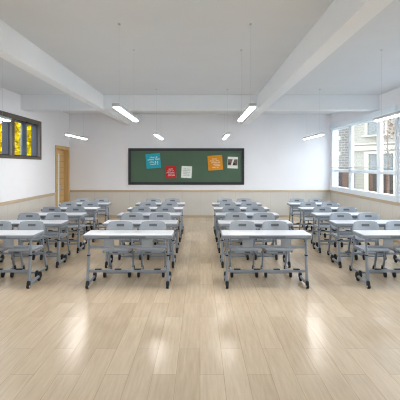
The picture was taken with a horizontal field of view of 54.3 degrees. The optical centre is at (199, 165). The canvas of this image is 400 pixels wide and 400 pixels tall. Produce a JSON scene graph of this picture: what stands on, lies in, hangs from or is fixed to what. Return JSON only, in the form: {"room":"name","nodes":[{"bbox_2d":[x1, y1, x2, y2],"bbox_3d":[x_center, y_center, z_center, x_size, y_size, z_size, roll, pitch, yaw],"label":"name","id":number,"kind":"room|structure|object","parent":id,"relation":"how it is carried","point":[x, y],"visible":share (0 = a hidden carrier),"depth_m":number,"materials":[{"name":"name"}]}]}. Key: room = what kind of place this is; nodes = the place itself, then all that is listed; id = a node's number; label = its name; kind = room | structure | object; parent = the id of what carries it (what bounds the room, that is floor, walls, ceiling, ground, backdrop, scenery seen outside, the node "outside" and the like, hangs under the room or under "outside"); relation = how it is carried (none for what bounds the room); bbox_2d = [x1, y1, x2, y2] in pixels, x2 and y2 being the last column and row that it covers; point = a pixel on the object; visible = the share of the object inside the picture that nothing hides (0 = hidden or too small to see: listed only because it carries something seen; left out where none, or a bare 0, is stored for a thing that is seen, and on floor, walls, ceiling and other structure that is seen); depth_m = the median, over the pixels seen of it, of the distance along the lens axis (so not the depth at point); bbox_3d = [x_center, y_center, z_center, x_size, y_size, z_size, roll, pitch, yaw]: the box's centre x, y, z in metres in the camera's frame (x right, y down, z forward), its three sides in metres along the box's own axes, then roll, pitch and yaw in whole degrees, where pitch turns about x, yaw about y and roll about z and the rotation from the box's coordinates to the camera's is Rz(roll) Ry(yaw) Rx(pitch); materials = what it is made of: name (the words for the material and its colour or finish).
{"room":"classroom","nodes":[
{"label":"classroom","id":0,"kind":"room"},
{"bbox_2d":[0,87,68,201],"bbox_3d":[-4.640,-0.018,5.250,0.220,3.550,16.500,0,0,0],"label":"wall","id":1,"kind":"structure","parent":0,"point":[19,178],"depth_m":10.61,"materials":[{"name":"white paint"}]},
{"bbox_2d":[0,110,41,159],"bbox_3d":[-4.625,-0.718,8.540,0.230,1.080,5.120,0,0,0],"label":"window","id":2,"kind":"structure","parent":1,"relation":"in","point":[8,127],"depth_m":10.12,"materials":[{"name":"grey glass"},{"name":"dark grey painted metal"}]},
{"bbox_2d":[0,195,55,229],"bbox_3d":[-4.524,1.297,4.600,0.012,0.780,15.200,0,0,0],"label":"trim","id":3,"kind":"structure","parent":1,"relation":"attached to","point":[11,211],"depth_m":10.04,"materials":[{"name":"beige tile"}]},
{"bbox_2d":[0,192,55,205],"bbox_3d":[-4.515,0.867,4.600,0.030,0.080,15.200,0,0,0],"label":"trim","id":4,"kind":"structure","parent":1,"relation":"attached to","point":[50,194],"depth_m":10.06,"materials":[{"name":"brown wood"}]},
{"bbox_2d":[55,145,69,206],"bbox_3d":[-4.629,0.552,12.840,0.242,2.410,1.280,0,0,0],"label":"door","id":5,"kind":"structure","parent":1,"relation":"in","point":[62,153],"depth_m":13.26,"materials":[{"name":"brown wood"}]},
{"bbox_2d":[0,217,399,399],"bbox_3d":[0.000,1.817,5.350,9.500,0.120,16.700,0,0,0],"label":"floor","id":6,"kind":"structure","parent":0,"point":[120,337],"depth_m":4.30,"materials":[{"name":"brown wood"}]},
{"bbox_2d":[0,221,15,277],"bbox_3d":[-3.303,1.332,6.287,0.440,0.851,0.573,0,0,0],"label":"chair","id":7,"kind":"object","parent":6,"relation":"on","point":[4,225],"visible":0.47,"depth_m":6.41,"materials":[{"name":"grey plastic"}]},
{"bbox_2d":[0,230,43,288],"bbox_3d":[-3.035,1.371,5.800,1.290,0.771,0.492,0,0,0],"label":"school desk","id":8,"kind":"object","parent":6,"relation":"on","point":[8,236],"visible":1,"depth_m":5.62,"materials":[{"name":"white laminate"}]},
{"bbox_2d":[11,213,42,259],"bbox_3d":[-3.303,1.332,7.422,0.440,0.851,0.573,0,0,0],"label":"chair","id":9,"kind":"object","parent":6,"relation":"on","point":[22,216],"visible":0.27,"depth_m":7.54,"materials":[{"name":"grey plastic"}]},
{"bbox_2d":[8,221,47,277],"bbox_3d":[-2.767,1.332,6.287,0.440,0.851,0.573,0,0,0],"label":"chair","id":10,"kind":"object","parent":6,"relation":"on","point":[25,225],"visible":0.68,"depth_m":6.39,"materials":[{"name":"grey plastic"}]},
{"bbox_2d":[0,220,68,267],"bbox_3d":[-3.035,1.371,6.935,1.290,0.771,0.492,0,0,0],"label":"school desk","id":11,"kind":"object","parent":6,"relation":"on","point":[15,223],"visible":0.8,"depth_m":6.77,"materials":[{"name":"laminate"}]},
{"bbox_2d":[37,207,62,246],"bbox_3d":[-3.303,1.332,8.557,0.440,0.851,0.573,0,0,0],"label":"chair","id":12,"kind":"object","parent":6,"relation":"on","point":[45,209],"visible":0.34,"depth_m":8.67,"materials":[{"name":"grey plastic"}]},
{"bbox_2d":[18,212,86,252],"bbox_3d":[-3.035,1.371,8.070,1.290,0.771,0.492,0,0,0],"label":"school desk","id":13,"kind":"object","parent":6,"relation":"on","point":[78,215],"visible":0.59,"depth_m":7.90,"materials":[{"name":"laminate"}]},
{"bbox_2d":[40,213,70,259],"bbox_3d":[-2.767,1.332,7.422,0.440,0.851,0.573,0,0,0],"label":"chair","id":14,"kind":"object","parent":6,"relation":"on","point":[50,216],"visible":0.64,"depth_m":7.53,"materials":[{"name":"grey plastic"}]},
{"bbox_2d":[60,202,77,237],"bbox_3d":[-3.303,1.332,9.692,0.440,0.851,0.573,0,0,0],"label":"chair","id":15,"kind":"object","parent":6,"relation":"on","point":[63,204],"visible":0.24,"depth_m":9.81,"materials":[{"name":"grey plastic"}]},
{"bbox_2d":[41,207,100,241],"bbox_3d":[-3.035,1.371,9.205,1.290,0.771,0.492,0,0,0],"label":"school desk","id":16,"kind":"object","parent":6,"relation":"on","point":[63,209],"visible":0.37,"depth_m":9.04,"materials":[{"name":"laminate"}]},
{"bbox_2d":[61,207,86,246],"bbox_3d":[-2.767,1.332,8.557,0.440,0.851,0.573,0,0,0],"label":"chair","id":17,"kind":"object","parent":6,"relation":"on","point":[69,209],"visible":0.64,"depth_m":8.65,"materials":[{"name":"grey plastic"}]},
{"bbox_2d":[71,198,90,229],"bbox_3d":[-3.303,1.332,10.827,0.440,0.851,0.573,0,0,0],"label":"chair","id":18,"kind":"object","parent":6,"relation":"on","point":[77,199],"visible":0.33,"depth_m":10.95,"materials":[{"name":"grey plastic"}]},
{"bbox_2d":[59,202,110,229],"bbox_3d":[-3.035,1.371,10.340,1.290,0.771,0.492,0,0,0],"label":"school desk","id":19,"kind":"object","parent":6,"relation":"on","point":[106,204],"visible":0.26,"depth_m":10.18,"materials":[{"name":"laminate"}]},
{"bbox_2d":[77,202,98,234],"bbox_3d":[-2.767,1.332,9.692,0.440,0.851,0.573,0,0,0],"label":"chair","id":20,"kind":"object","parent":6,"relation":"on","point":[84,204],"visible":0.46,"depth_m":9.80,"materials":[{"name":"grey plastic"}]},
{"bbox_2d":[90,198,108,229],"bbox_3d":[-2.767,1.332,10.827,0.440,0.851,0.573,0,0,0],"label":"chair","id":21,"kind":"object","parent":6,"relation":"on","point":[96,199],"visible":0.5,"depth_m":10.93,"materials":[{"name":"grey plastic"}]},
{"bbox_2d":[102,221,134,277],"bbox_3d":[-1.308,1.332,6.287,0.440,0.851,0.573,0,0,0],"label":"chair","id":22,"kind":"object","parent":6,"relation":"on","point":[113,225],"visible":0.52,"depth_m":6.40,"materials":[{"name":"grey plastic"}]},
{"bbox_2d":[83,230,173,288],"bbox_3d":[-1.040,1.371,5.800,1.290,0.771,0.492,0,0,0],"label":"school desk","id":23,"kind":"object","parent":6,"relation":"on","point":[108,236],"visible":1,"depth_m":5.62,"materials":[{"name":"laminate"}]},
{"bbox_2d":[118,213,143,259],"bbox_3d":[-1.308,1.332,7.422,0.440,0.851,0.573,0,0,0],"label":"chair","id":24,"kind":"object","parent":6,"relation":"on","point":[125,216],"visible":0.25,"depth_m":7.54,"materials":[{"name":"grey plastic"}]},
{"bbox_2d":[129,207,150,244],"bbox_3d":[-1.308,1.332,8.557,0.440,0.851,0.573,0,0,0],"label":"chair","id":25,"kind":"object","parent":6,"relation":"on","point":[134,209],"visible":0.27,"depth_m":8.68,"materials":[{"name":"grey plastic"}]},
{"bbox_2d":[103,220,177,267],"bbox_3d":[-1.040,1.371,6.935,1.290,0.771,0.492,0,0,0],"label":"school desk","id":26,"kind":"object","parent":6,"relation":"on","point":[136,223],"visible":0.59,"depth_m":6.75,"materials":[{"name":"laminate"}]},
{"bbox_2d":[139,202,156,206],"bbox_3d":[-1.308,1.332,9.692,0.440,0.851,0.573,0,0,0],"label":"chair","id":27,"kind":"object","parent":6,"relation":"on","point":[142,204],"visible":0.14,"depth_m":9.81,"materials":[{"name":"grey plastic"}]},
{"bbox_2d":[117,212,180,252],"bbox_3d":[-1.040,1.371,8.070,1.290,0.771,0.492,0,0,0],"label":"school desk","id":28,"kind":"object","parent":6,"relation":"on","point":[176,215],"visible":0.43,"depth_m":7.88,"materials":[{"name":"laminate"}]},
{"bbox_2d":[137,221,166,277],"bbox_3d":[-0.772,1.332,6.287,0.440,0.851,0.573,0,0,0],"label":"chair","id":29,"kind":"object","parent":6,"relation":"on","point":[146,225],"visible":0.59,"depth_m":6.40,"materials":[{"name":"grey plastic"}]},
{"bbox_2d":[146,198,160,206],"bbox_3d":[-1.308,1.332,10.827,0.440,0.851,0.573,0,0,0],"label":"chair","id":30,"kind":"object","parent":6,"relation":"on","point":[148,199],"visible":0.2,"depth_m":10.95,"materials":[{"name":"grey plastic"}]},
{"bbox_2d":[127,207,183,241],"bbox_3d":[-1.040,1.371,9.205,1.290,0.771,0.492,0,0,0],"label":"school desk","id":31,"kind":"object","parent":6,"relation":"on","point":[153,209],"visible":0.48,"depth_m":9.04,"materials":[{"name":"laminate"}]},
{"bbox_2d":[147,213,171,259],"bbox_3d":[-0.772,1.332,7.422,0.440,0.851,0.573,0,0,0],"label":"chair","id":32,"kind":"object","parent":6,"relation":"on","point":[153,216],"visible":0.3,"depth_m":7.54,"materials":[{"name":"grey plastic"}]},
{"bbox_2d":[135,202,184,233],"bbox_3d":[-1.040,1.371,10.340,1.290,0.771,0.492,0,0,0],"label":"school desk","id":33,"kind":"object","parent":6,"relation":"on","point":[181,204],"visible":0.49,"depth_m":10.16,"materials":[{"name":"laminate"}]},
{"bbox_2d":[154,207,174,244],"bbox_3d":[-0.772,1.332,8.557,0.440,0.851,0.573,0,0,0],"label":"chair","id":34,"kind":"object","parent":6,"relation":"on","point":[158,209],"visible":0.28,"depth_m":8.68,"materials":[{"name":"grey plastic"}]},
{"bbox_2d":[161,202,177,236],"bbox_3d":[-0.772,1.332,9.692,0.440,0.851,0.573,0,0,0],"label":"chair","id":35,"kind":"object","parent":6,"relation":"on","point":[164,204],"visible":0.14,"depth_m":9.81,"materials":[{"name":"grey plastic"}]},
{"bbox_2d":[165,198,179,229],"bbox_3d":[-0.772,1.332,10.827,0.440,0.851,0.573,0,0,0],"label":"chair","id":36,"kind":"object","parent":6,"relation":"on","point":[167,199],"visible":0.18,"depth_m":10.95,"materials":[{"name":"grey plastic"}]},
{"bbox_2d":[217,198,232,227],"bbox_3d":[0.696,1.332,10.827,0.440,0.851,0.573,0,0,0],"label":"chair","id":37,"kind":"object","parent":6,"relation":"on","point":[220,199],"visible":0.14,"depth_m":10.95,"materials":[{"name":"grey plastic"}]},
{"bbox_2d":[219,202,235,237],"bbox_3d":[0.696,1.332,9.692,0.440,0.851,0.573,0,0,0],"label":"chair","id":38,"kind":"object","parent":6,"relation":"on","point":[222,204],"visible":0.27,"depth_m":9.81,"materials":[{"name":"grey plastic"}]},
{"bbox_2d":[222,207,241,246],"bbox_3d":[0.696,1.332,8.557,0.440,0.851,0.573,0,0,0],"label":"chair","id":39,"kind":"object","parent":6,"relation":"on","point":[224,209],"visible":0.27,"depth_m":8.67,"materials":[{"name":"grey plastic"}]},
{"bbox_2d":[224,213,248,259],"bbox_3d":[0.696,1.332,7.422,0.440,0.851,0.573,0,0,0],"label":"chair","id":40,"kind":"object","parent":6,"relation":"on","point":[229,216],"visible":0.3,"depth_m":7.54,"materials":[{"name":"grey plastic"}]},
{"bbox_2d":[212,202,261,233],"bbox_3d":[0.964,1.371,10.340,1.290,0.771,0.492,0,0,0],"label":"school desk","id":41,"kind":"object","parent":6,"relation":"on","point":[214,204],"visible":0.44,"depth_m":10.16,"materials":[{"name":"laminate"}]},
{"bbox_2d":[213,207,269,241],"bbox_3d":[0.964,1.371,9.205,1.290,0.771,0.492,0,0,0],"label":"school desk","id":42,"kind":"object","parent":6,"relation":"on","point":[217,209],"visible":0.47,"depth_m":9.04,"materials":[{"name":"laminate"}]},
{"bbox_2d":[229,221,257,277],"bbox_3d":[0.696,1.332,6.287,0.440,0.851,0.573,0,0,0],"label":"chair","id":43,"kind":"object","parent":6,"relation":"on","point":[235,225],"visible":0.59,"depth_m":6.40,"materials":[{"name":"grey plastic"}]},
{"bbox_2d":[236,198,251,206],"bbox_3d":[1.232,1.332,10.827,0.440,0.851,0.573,0,0,0],"label":"chair","id":44,"kind":"object","parent":6,"relation":"on","point":[239,199],"visible":0.1,"depth_m":10.95,"materials":[{"name":"grey plastic"}]},
{"bbox_2d":[215,212,279,252],"bbox_3d":[0.964,1.371,8.070,1.290,0.771,0.492,0,0,0],"label":"school desk","id":45,"kind":"object","parent":6,"relation":"on","point":[218,215],"visible":0.48,"depth_m":7.88,"materials":[{"name":"laminate"}]},
{"bbox_2d":[240,202,257,229],"bbox_3d":[1.232,1.332,9.692,0.440,0.851,0.573,0,0,0],"label":"chair","id":46,"kind":"object","parent":6,"relation":"on","point":[243,204],"visible":0.14,"depth_m":9.81,"materials":[{"name":"grey plastic"}]},
{"bbox_2d":[217,220,292,267],"bbox_3d":[0.964,1.371,6.935,1.290,0.771,0.492,0,0,0],"label":"school desk","id":47,"kind":"object","parent":6,"relation":"on","point":[223,223],"visible":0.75,"depth_m":6.75,"materials":[{"name":"laminate"}]},
{"bbox_2d":[246,207,266,244],"bbox_3d":[1.232,1.332,8.557,0.440,0.851,0.573,0,0,0],"label":"chair","id":48,"kind":"object","parent":6,"relation":"on","point":[248,209],"visible":0.25,"depth_m":8.67,"materials":[{"name":"grey plastic"}]},
{"bbox_2d":[252,213,277,259],"bbox_3d":[1.232,1.332,7.422,0.440,0.851,0.573,0,0,0],"label":"chair","id":49,"kind":"object","parent":6,"relation":"on","point":[257,216],"visible":0.27,"depth_m":7.54,"materials":[{"name":"grey plastic"}]},
{"bbox_2d":[221,230,311,288],"bbox_3d":[0.964,1.371,5.800,1.290,0.771,0.492,0,0,0],"label":"school desk","id":50,"kind":"object","parent":6,"relation":"on","point":[247,236],"visible":1,"depth_m":5.62,"materials":[{"name":"laminate"}]},
{"bbox_2d":[260,221,292,277],"bbox_3d":[1.232,1.332,6.287,0.440,0.851,0.573,0,0,0],"label":"chair","id":51,"kind":"object","parent":6,"relation":"on","point":[267,225],"visible":0.58,"depth_m":6.40,"materials":[{"name":"grey plastic"}]},
{"bbox_2d":[289,198,307,229],"bbox_3d":[2.722,1.332,10.827,0.440,0.851,0.573,0,0,0],"label":"chair","id":52,"kind":"object","parent":6,"relation":"on","point":[292,199],"visible":0.54,"depth_m":10.92,"materials":[{"name":"grey plastic"}]},
{"bbox_2d":[299,202,320,234],"bbox_3d":[2.722,1.332,9.692,0.440,0.851,0.573,0,0,0],"label":"chair","id":53,"kind":"object","parent":6,"relation":"on","point":[302,204],"visible":0.44,"depth_m":9.80,"materials":[{"name":"grey plastic"}]},
{"bbox_2d":[287,202,339,229],"bbox_3d":[2.990,1.371,10.340,1.290,0.771,0.492,0,0,0],"label":"school desk","id":54,"kind":"object","parent":6,"relation":"on","point":[291,204],"visible":0.32,"depth_m":10.17,"materials":[{"name":"laminate"}]},
{"bbox_2d":[307,198,326,229],"bbox_3d":[3.258,1.332,10.827,0.440,0.851,0.573,0,0,0],"label":"chair","id":55,"kind":"object","parent":6,"relation":"on","point":[311,199],"visible":0.25,"depth_m":10.95,"materials":[{"name":"grey plastic"}]},
{"bbox_2d":[311,207,336,246],"bbox_3d":[2.722,1.332,8.557,0.440,0.851,0.573,0,0,0],"label":"chair","id":56,"kind":"object","parent":6,"relation":"on","point":[315,209],"visible":0.58,"depth_m":8.65,"materials":[{"name":"grey plastic"}]},
{"bbox_2d":[297,207,356,241],"bbox_3d":[2.990,1.371,9.205,1.290,0.771,0.492,0,0,0],"label":"school desk","id":57,"kind":"object","parent":6,"relation":"on","point":[303,209],"visible":0.36,"depth_m":9.04,"materials":[{"name":"laminate"}]},
{"bbox_2d":[320,202,337,237],"bbox_3d":[3.258,1.332,9.692,0.440,0.851,0.573,0,0,0],"label":"chair","id":58,"kind":"object","parent":6,"relation":"on","point":[324,204],"visible":0.25,"depth_m":9.81,"materials":[{"name":"grey plastic"}]},
{"bbox_2d":[327,213,357,259],"bbox_3d":[2.722,1.332,7.422,0.440,0.851,0.573,0,0,0],"label":"chair","id":59,"kind":"object","parent":6,"relation":"on","point":[334,216],"visible":0.64,"depth_m":7.53,"materials":[{"name":"grey plastic"}]},
{"bbox_2d":[311,212,379,252],"bbox_3d":[2.990,1.371,8.070,1.290,0.771,0.492,0,0,0],"label":"school desk","id":60,"kind":"object","parent":6,"relation":"on","point":[318,215],"visible":0.46,"depth_m":7.90,"materials":[{"name":"laminate"}]},
{"bbox_2d":[335,207,360,246],"bbox_3d":[3.258,1.332,8.557,0.440,0.851,0.573,0,0,0],"label":"chair","id":61,"kind":"object","parent":6,"relation":"on","point":[339,209],"visible":0.38,"depth_m":8.67,"materials":[{"name":"grey plastic"}]},
{"bbox_2d":[328,220,399,267],"bbox_3d":[2.990,1.371,6.935,1.290,0.771,0.492,0,0,0],"label":"school desk","id":62,"kind":"object","parent":6,"relation":"on","point":[337,223],"visible":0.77,"depth_m":6.77,"materials":[{"name":"laminate"}]},
{"bbox_2d":[349,221,388,277],"bbox_3d":[2.722,1.332,6.287,0.440,0.851,0.573,0,0,0],"label":"chair","id":63,"kind":"object","parent":6,"relation":"on","point":[358,225],"visible":0.71,"depth_m":6.39,"materials":[{"name":"grey plastic"}]},
{"bbox_2d":[354,213,386,259],"bbox_3d":[3.258,1.332,7.422,0.440,0.851,0.573,0,0,0],"label":"chair","id":64,"kind":"object","parent":6,"relation":"on","point":[361,216],"visible":0.34,"depth_m":7.54,"materials":[{"name":"grey plastic"}]},
{"bbox_2d":[353,230,399,288],"bbox_3d":[2.990,1.371,5.800,1.290,0.771,0.492,0,0,0],"label":"school desk","id":65,"kind":"object","parent":6,"relation":"on","point":[387,236],"visible":1,"depth_m":5.62,"materials":[{"name":"laminate"}]},
{"bbox_2d":[381,221,399,277],"bbox_3d":[3.258,1.332,6.287,0.440,0.851,0.573,0,0,0],"label":"chair","id":66,"kind":"object","parent":6,"relation":"on","point":[390,225],"visible":0.47,"depth_m":6.41,"materials":[{"name":"grey plastic"}]},
{"bbox_2d":[0,0,399,113],"bbox_3d":[0.000,-1.893,5.350,9.500,0.200,16.700,0,0,0],"label":"ceiling","id":67,"kind":"structure","parent":0,"point":[181,47],"depth_m":5.80,"materials":[{"name":"paint"}]},
{"bbox_2d":[0,115,10,120],"bbox_3d":[-3.050,-1.250,5.470,0.090,1.084,1.500,0,0,0],"label":"pendant lamp","id":68,"kind":"object","parent":67,"relation":"hanging from","point":[3,118],"visible":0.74,"depth_m":6.03,"materials":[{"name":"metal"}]},
{"bbox_2d":[0,19,102,108],"bbox_3d":[-2.530,-1.611,3.425,0.180,0.364,12.850,0,0,0],"label":"ceiling beam","id":69,"kind":"structure","parent":67,"relation":"attached to","point":[15,48],"depth_m":6.09,"materials":[{"name":"paint"}]},
{"bbox_2d":[65,133,86,138],"bbox_3d":[-3.050,-1.250,9.670,0.090,1.084,1.500,0,0,0],"label":"pendant lamp","id":70,"kind":"object","parent":67,"relation":"hanging from","point":[67,134],"visible":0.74,"depth_m":9.46,"materials":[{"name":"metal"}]},
{"bbox_2d":[100,111,129,124],"bbox_3d":[-2.530,-1.611,11.850,0.180,0.364,3.300,0,0,0],"label":"ceiling beam","id":71,"kind":"structure","parent":67,"relation":"attached to","point":[116,115],"depth_m":11.82,"materials":[{"name":"paint"}]},
{"bbox_2d":[112,23,138,120],"bbox_3d":[-1.020,-1.250,5.470,0.090,1.084,1.500,0,0,0],"label":"pendant lamp","id":72,"kind":"object","parent":67,"relation":"hanging from","point":[117,106],"visible":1,"depth_m":5.16,"materials":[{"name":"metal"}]},
{"bbox_2d":[114,107,136,120],"bbox_3d":[-1.020,-0.714,5.470,0.064,0.012,1.460,0,0,0],"label":"diffuser","id":73,"kind":"object","parent":72,"relation":"attached to","point":[123,110],"depth_m":5.32,"materials":[{"name":"white plastic"}]},
{"bbox_2d":[153,89,162,138],"bbox_3d":[-1.020,-1.250,9.670,0.090,1.084,1.500,0,0,0],"label":"pendant lamp","id":74,"kind":"object","parent":67,"relation":"hanging from","point":[159,136],"visible":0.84,"depth_m":9.36,"materials":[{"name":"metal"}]},
{"bbox_2d":[21,95,378,110],"bbox_3d":[0.000,-1.611,10.025,9.060,0.365,0.350,0,0,0],"label":"ceiling beam","id":75,"kind":"structure","parent":67,"relation":"attached to","point":[28,102],"depth_m":9.85,"materials":[{"name":"paint"}]},
{"bbox_2d":[222,89,229,138],"bbox_3d":[0.640,-1.250,9.670,0.090,1.084,1.500,0,0,0],"label":"pendant lamp","id":76,"kind":"object","parent":67,"relation":"hanging from","point":[226,135],"visible":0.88,"depth_m":9.28,"materials":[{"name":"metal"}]},
{"bbox_2d":[237,23,256,120],"bbox_3d":[0.640,-1.250,5.470,0.090,1.084,1.500,0,0,0],"label":"pendant lamp","id":77,"kind":"object","parent":67,"relation":"hanging from","point":[250,106],"visible":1,"depth_m":5.47,"materials":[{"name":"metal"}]},
{"bbox_2d":[239,107,254,120],"bbox_3d":[0.640,-0.714,5.470,0.064,0.012,1.460,0,0,0],"label":"diffuser","id":78,"kind":"object","parent":77,"relation":"attached to","point":[248,110],"depth_m":5.26,"materials":[{"name":"white plastic"}]},
{"bbox_2d":[242,111,263,124],"bbox_3d":[1.560,-1.611,11.850,0.220,0.364,3.300,0,0,0],"label":"ceiling beam","id":79,"kind":"structure","parent":67,"relation":"attached to","point":[253,115],"depth_m":11.49,"materials":[{"name":"paint"}]},
{"bbox_2d":[303,89,323,138],"bbox_3d":[2.800,-1.250,9.670,0.090,1.084,1.500,0,0,0],"label":"pendant lamp","id":80,"kind":"object","parent":67,"relation":"hanging from","point":[318,134],"visible":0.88,"depth_m":9.43,"materials":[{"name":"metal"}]},
{"bbox_2d":[257,0,392,108],"bbox_3d":[1.560,-1.611,3.425,0.220,0.364,12.850,0,0,0],"label":"ceiling beam","id":81,"kind":"structure","parent":67,"relation":"attached to","point":[342,19],"depth_m":4.74,"materials":[{"name":"paint"}]},
{"bbox_2d":[373,50,399,120],"bbox_3d":[2.800,-1.250,5.470,0.090,1.084,1.500,0,0,0],"label":"pendant lamp","id":82,"kind":"object","parent":67,"relation":"hanging from","point":[395,114],"visible":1,"depth_m":5.76,"materials":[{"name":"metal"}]},
{"bbox_2d":[375,114,399,120],"bbox_3d":[2.800,-0.714,5.470,0.064,0.012,1.460,0,0,0],"label":"diffuser","id":83,"kind":"object","parent":82,"relation":"attached to","point":[388,116],"depth_m":5.80,"materials":[{"name":"white plastic"}]},
{"bbox_2d":[69,114,330,189],"bbox_3d":[0.000,-0.018,13.600,9.500,3.550,0.200,0,0,0],"label":"wall","id":84,"kind":"structure","parent":0,"point":[277,156],"depth_m":13.50,"materials":[{"name":"white paint"}]},
{"bbox_2d":[128,148,243,184],"bbox_3d":[-0.475,0.017,13.472,4.000,1.260,0.054,0,0,0],"label":"chalkboard","id":85,"kind":"object","parent":84,"relation":"attached to","point":[138,173],"visible":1,"depth_m":13.47,"materials":[{"name":"green"}]},
{"bbox_2d":[145,153,160,168],"bbox_3d":[-1.613,-0.173,13.457,0.542,0.542,0.022,0,0,0],"label":"paper note","id":86,"kind":"object","parent":85,"relation":"attached to","point":[152,160],"visible":1,"depth_m":13.46,"materials":[{"name":"blue paper"}]},
{"bbox_2d":[165,166,175,177],"bbox_3d":[-1.007,0.211,13.457,0.370,0.420,0.022,-2,0,0],"label":"paper note","id":87,"kind":"object","parent":85,"relation":"attached to","point":[170,171],"visible":1,"depth_m":13.46,"materials":[{"name":"red paper"}]},
{"bbox_2d":[181,166,191,177],"bbox_3d":[-0.464,0.208,13.457,0.381,0.428,0.022,0,0,0],"label":"paper note","id":88,"kind":"object","parent":85,"relation":"attached to","point":[186,171],"visible":1,"depth_m":13.46,"materials":[{"name":"grey paper"}]},
{"bbox_2d":[207,155,222,170],"bbox_3d":[0.526,-0.111,13.457,0.544,0.544,0.022,0,0,0],"label":"paper note","id":89,"kind":"object","parent":85,"relation":"attached to","point":[215,162],"visible":1,"depth_m":13.46,"materials":[{"name":"orange paper"}]},
{"bbox_2d":[227,157,237,168],"bbox_3d":[1.129,-0.118,13.457,0.369,0.412,0.022,0,0,0],"label":"print","id":90,"kind":"object","parent":85,"relation":"attached to","point":[232,161],"visible":1,"depth_m":13.46,"materials":[{"name":"white paper"}]},
{"bbox_2d":[86,215,311,216],"bbox_3d":[0.000,1.722,13.491,9.024,0.070,0.018,0,0,0],"label":"baseboard","id":91,"kind":"structure","parent":84,"relation":"attached to","point":[86,215],"depth_m":13.48,"materials":[{"name":"brown wood"}]},
{"bbox_2d":[70,190,329,191],"bbox_3d":[0.000,0.867,13.485,9.000,0.080,0.030,0,0,0],"label":"trim","id":92,"kind":"structure","parent":84,"relation":"attached to","point":[70,190],"depth_m":13.47,"materials":[{"name":"brown wood"}]},
{"bbox_2d":[70,192,330,214],"bbox_3d":[0.000,1.297,13.494,9.036,0.780,0.012,0,0,0],"label":"trim","id":93,"kind":"structure","parent":84,"relation":"attached to","point":[196,203],"depth_m":13.49,"materials":[{"name":"beige tile"}]},
{"bbox_2d":[331,87,399,201],"bbox_3d":[4.640,-0.018,5.250,0.220,3.550,16.500,0,0,0],"label":"wall","id":94,"kind":"structure","parent":0,"point":[390,98],"depth_m":9.63,"materials":[{"name":"white paint"}]},
{"bbox_2d":[330,105,398,201],"bbox_3d":[4.575,-0.278,11.150,0.190,2.210,4.540,0,0,0],"label":"window","id":95,"kind":"structure","parent":94,"relation":"in","point":[379,194],"depth_m":10.51,"materials":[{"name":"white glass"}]},
{"bbox_2d":[331,167,380,167],"bbox_3d":[4.465,0.044,11.355,0.069,0.014,3.567,0,0,0],"label":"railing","id":96,"kind":"object","parent":95,"relation":"attached to","point":[331,167],"depth_m":11.13,"materials":[{"name":"metal"}]},
{"bbox_2d":[329,105,396,129],"bbox_3d":[4.465,-1.301,11.067,0.069,0.166,4.549,0,0,0],"label":"roller blind","id":97,"kind":"object","parent":95,"relation":"attached to","point":[381,112],"depth_m":10.44,"materials":[{"name":"fabric"}]},
{"bbox_2d":[330,190,399,205],"bbox_3d":[4.515,0.867,5.250,0.030,0.080,16.500,0,0,0],"label":"trim","id":98,"kind":"structure","parent":94,"relation":"attached to","point":[332,191],"depth_m":10.35,"materials":[{"name":"brown wood"}]},
{"bbox_2d":[331,192,399,229],"bbox_3d":[4.524,1.297,5.250,0.012,0.780,16.500,0,0,0],"label":"trim","id":99,"kind":"structure","parent":94,"relation":"attached to","point":[386,211],"depth_m":10.39,"materials":[{"name":"beige tile"}]},
{"label":"outside","id":100,"kind":"structure","parent":0,"visible":0},
{"bbox_3d":[0.000,2.057,30.000,120.000,0.200,120.000,0,0,0],"label":"ground","id":101,"kind":"structure","parent":100,"visible":0},
{"bbox_2d":[0,120,30,155],"bbox_3d":[-8.577,-1.017,17.203,5.359,5.965,6.955,0,0,0],"label":"autumn tree","id":102,"kind":"object","parent":101,"relation":"on","point":[17,125],"visible":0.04,"depth_m":15.06,"materials":[{"name":"yellow plant"}]},
{"bbox_2d":[338,117,394,194],"bbox_3d":[12.680,-2.343,25.900,8.400,8.600,15.800,0,0,-37],"label":"house","id":103,"kind":"structure","parent":101,"relation":"on","point":[365,135],"depth_m":23.46,"materials":[{"name":"beige"}]},
{"bbox_2d":[383,118,394,193],"bbox_3d":[9.345,-0.532,19.397,0.958,4.982,1.181,0,0,0],"label":"young tree","id":104,"kind":"object","parent":101,"relation":"on","point":[390,123],"visible":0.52,"depth_m":19.40,"materials":[{"name":"brown plant"}]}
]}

